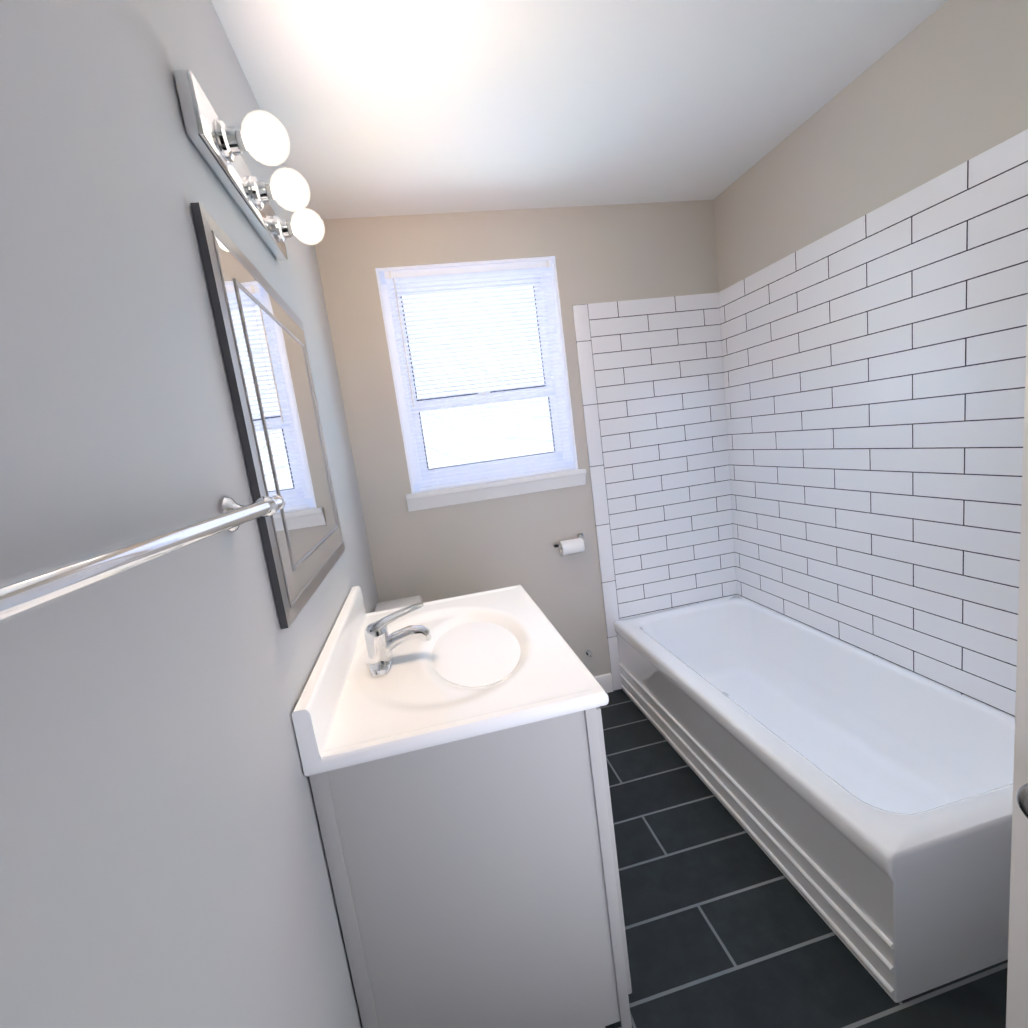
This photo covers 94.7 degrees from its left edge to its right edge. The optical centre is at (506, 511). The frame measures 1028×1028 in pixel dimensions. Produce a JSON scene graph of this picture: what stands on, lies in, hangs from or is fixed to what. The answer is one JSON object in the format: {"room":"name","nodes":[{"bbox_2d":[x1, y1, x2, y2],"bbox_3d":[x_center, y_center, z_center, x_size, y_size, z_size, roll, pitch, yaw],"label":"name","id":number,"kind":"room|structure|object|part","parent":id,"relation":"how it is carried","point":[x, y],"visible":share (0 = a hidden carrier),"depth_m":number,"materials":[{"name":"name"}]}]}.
{"room":"bathroom","nodes":[
{"label":"bathroom","id":0,"kind":"room"},
{"bbox_2d":[0,0,378,1027],"bbox_3d":[-0.491,0.120,0.907,0.120,2.450,2.900,-9,9,-10],"label":"wall","id":1,"kind":"structure","parent":0,"point":[162,858],"depth_m":0.49,"materials":[{"name":"grey paint"}]},
{"bbox_2d":[0,495,284,623],"bbox_3d":[-0.320,0.036,0.408,0.070,0.054,0.736,-9,9,-10],"label":"towel rail","id":2,"kind":"object","parent":1,"relation":"attached to","point":[25,593],"visible":1,"depth_m":0.34,"materials":[{"name":"silver metal"}]},
{"bbox_2d":[173,70,324,260],"bbox_3d":[-0.505,-0.703,1.030,0.145,0.096,0.525,-9,9,-10],"label":"light","id":3,"kind":"object","parent":1,"relation":"attached to","point":[261,136],"visible":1,"depth_m":0.88,"materials":[{"name":"white glass"}]},
{"bbox_2d":[190,202,344,628],"bbox_3d":[-0.504,-0.181,1.138,0.020,0.709,0.700,-9,9,-10],"label":"mirror","id":4,"kind":"object","parent":1,"relation":"attached to","point":[262,337],"visible":1,"depth_m":0.94,"materials":[{"name":"grey mirror"}]},
{"bbox_2d":[315,200,718,675],"bbox_3d":[0.244,-0.208,2.432,1.921,2.450,0.120,-9,9,-10],"label":"wall","id":5,"kind":"structure","parent":0,"point":[613,253],"depth_m":2.29,"materials":[{"name":"beige paint"}]},
{"bbox_2d":[375,256,577,493],"bbox_3d":[-0.118,-0.655,2.302,0.837,1.020,0.100,-9,9,-10],"label":"window","id":6,"kind":"structure","parent":5,"relation":"in","point":[401,398],"depth_m":2.31,"materials":[{"name":"white paint"}]},
{"bbox_2d":[384,260,573,491],"bbox_3d":[-0.101,-0.648,2.272,0.788,1.004,0.040,-9,9,-10],"label":"window blind","id":7,"kind":"object","parent":6,"relation":"attached to","point":[465,272],"visible":0.92,"depth_m":2.25,"materials":[{"name":"white plastic"}]},
{"bbox_2d":[406,468,585,511],"bbox_3d":[-0.039,-0.111,2.334,0.889,0.082,0.098,-9,9,-10],"label":"window sill","id":8,"kind":"structure","parent":5,"relation":"attached to","point":[416,501],"depth_m":2.30,"materials":[{"name":"white paint"}]},
{"bbox_2d":[554,533,584,555],"bbox_3d":[0.326,0.168,2.387,0.177,0.088,0.088,-9,9,-10],"label":"paper holder","id":9,"kind":"object","parent":5,"relation":"attached to","point":[571,546],"visible":1,"depth_m":2.35,"materials":[{"name":"white paper"}]},
{"bbox_3d":[0.321,0.144,2.397,0.177,0.042,0.061,-9,9,-10],"label":"arm","id":10,"kind":"part","parent":9,"relation":"part of"},
{"bbox_2d":[594,673,612,692],"bbox_3d":[0.025,1.012,2.474,1.128,0.102,0.014,-9,9,-10],"label":"baseboard","id":11,"kind":"structure","parent":5,"relation":"attached to","point":[605,681],"depth_m":2.56,"materials":[{"name":"white paint"}]},
{"bbox_2d":[572,293,736,690],"bbox_3d":[0.830,-0.070,2.493,0.777,2.007,0.012,-9,9,-10],"label":"wall tile","id":12,"kind":"structure","parent":5,"relation":"attached to","point":[652,384],"depth_m":2.45,"materials":[{"name":"white tile"}]},
{"bbox_2d":[211,0,947,218],"bbox_3d":[0.336,-1.289,0.889,2.161,0.100,2.900,-9,9,-10],"label":"ceiling","id":13,"kind":"structure","parent":0,"point":[377,108],"depth_m":1.46,"materials":[{"name":"paint"}]},
{"bbox_2d":[600,689,1007,1027],"bbox_3d":[0.670,1.211,1.265,2.161,0.100,2.900,-9,9,-10],"label":"floor","id":14,"kind":"structure","parent":0,"point":[726,926],"depth_m":1.30,"materials":[{"name":"tile"}]},
{"bbox_2d":[374,595,421,611],"bbox_3d":[-0.121,0.757,1.996,0.748,0.782,0.464,-9,9,-10],"label":"toilet","id":15,"kind":"object","parent":14,"relation":"on","point":[396,603],"visible":0.08,"depth_m":2.05,"materials":[{"name":"white ceramic"}]},
{"bbox_2d":[291,585,631,1027],"bbox_3d":[-0.092,0.728,1.333,0.605,1.027,0.793,-9,9,-10],"label":"bathroom vanity","id":16,"kind":"object","parent":14,"relation":"on","point":[453,756],"visible":1,"depth_m":0.97,"materials":[{"name":"grey paint"}]},
{"bbox_2d":[614,595,1014,1002],"bbox_3d":[1.094,0.808,1.873,0.739,0.400,1.506,-9,9,-10],"label":"bathtub","id":17,"kind":"object","parent":14,"relation":"on","point":[865,799],"visible":1,"depth_m":1.55,"materials":[{"name":"white ceramic"}]},
{"bbox_2d":[713,0,1027,291],"bbox_3d":[1.496,-0.197,1.246,0.120,2.450,2.900,-9,9,-10],"label":"wall","id":18,"kind":"structure","parent":0,"point":[942,89],"depth_m":1.51,"materials":[{"name":"beige paint"}]},
{"bbox_2d":[718,129,1027,717],"bbox_3d":[1.389,-0.017,1.643,0.012,2.007,1.890,-9,9,-10],"label":"wall tile","id":19,"kind":"structure","parent":18,"relation":"attached to","point":[874,365],"depth_m":1.63,"materials":[{"name":"white tile"}]},
{"bbox_3d":[0.761,0.131,-0.279,1.921,2.450,0.120,-9,9,-10],"label":"wall","id":20,"kind":"structure","parent":0,"visible":0},
{"bbox_2d":[1006,304,1027,1027],"bbox_3d":[0.751,0.261,0.232,0.172,2.030,0.761,-10,9,-14],"label":"door","id":21,"kind":"structure","parent":20,"relation":"in","point":[1017,997],"depth_m":0.61,"materials":[{"name":"white paint"}]},
{"label":"outside","id":22,"kind":"structure","parent":0,"visible":0},
{"bbox_2d":[402,286,553,467],"bbox_3d":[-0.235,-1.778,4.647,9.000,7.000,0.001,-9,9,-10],"label":"window glass","id":23,"kind":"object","parent":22,"point":[499,456],"depth_m":4.71,"materials":[{"name":"glass"}]}
]}

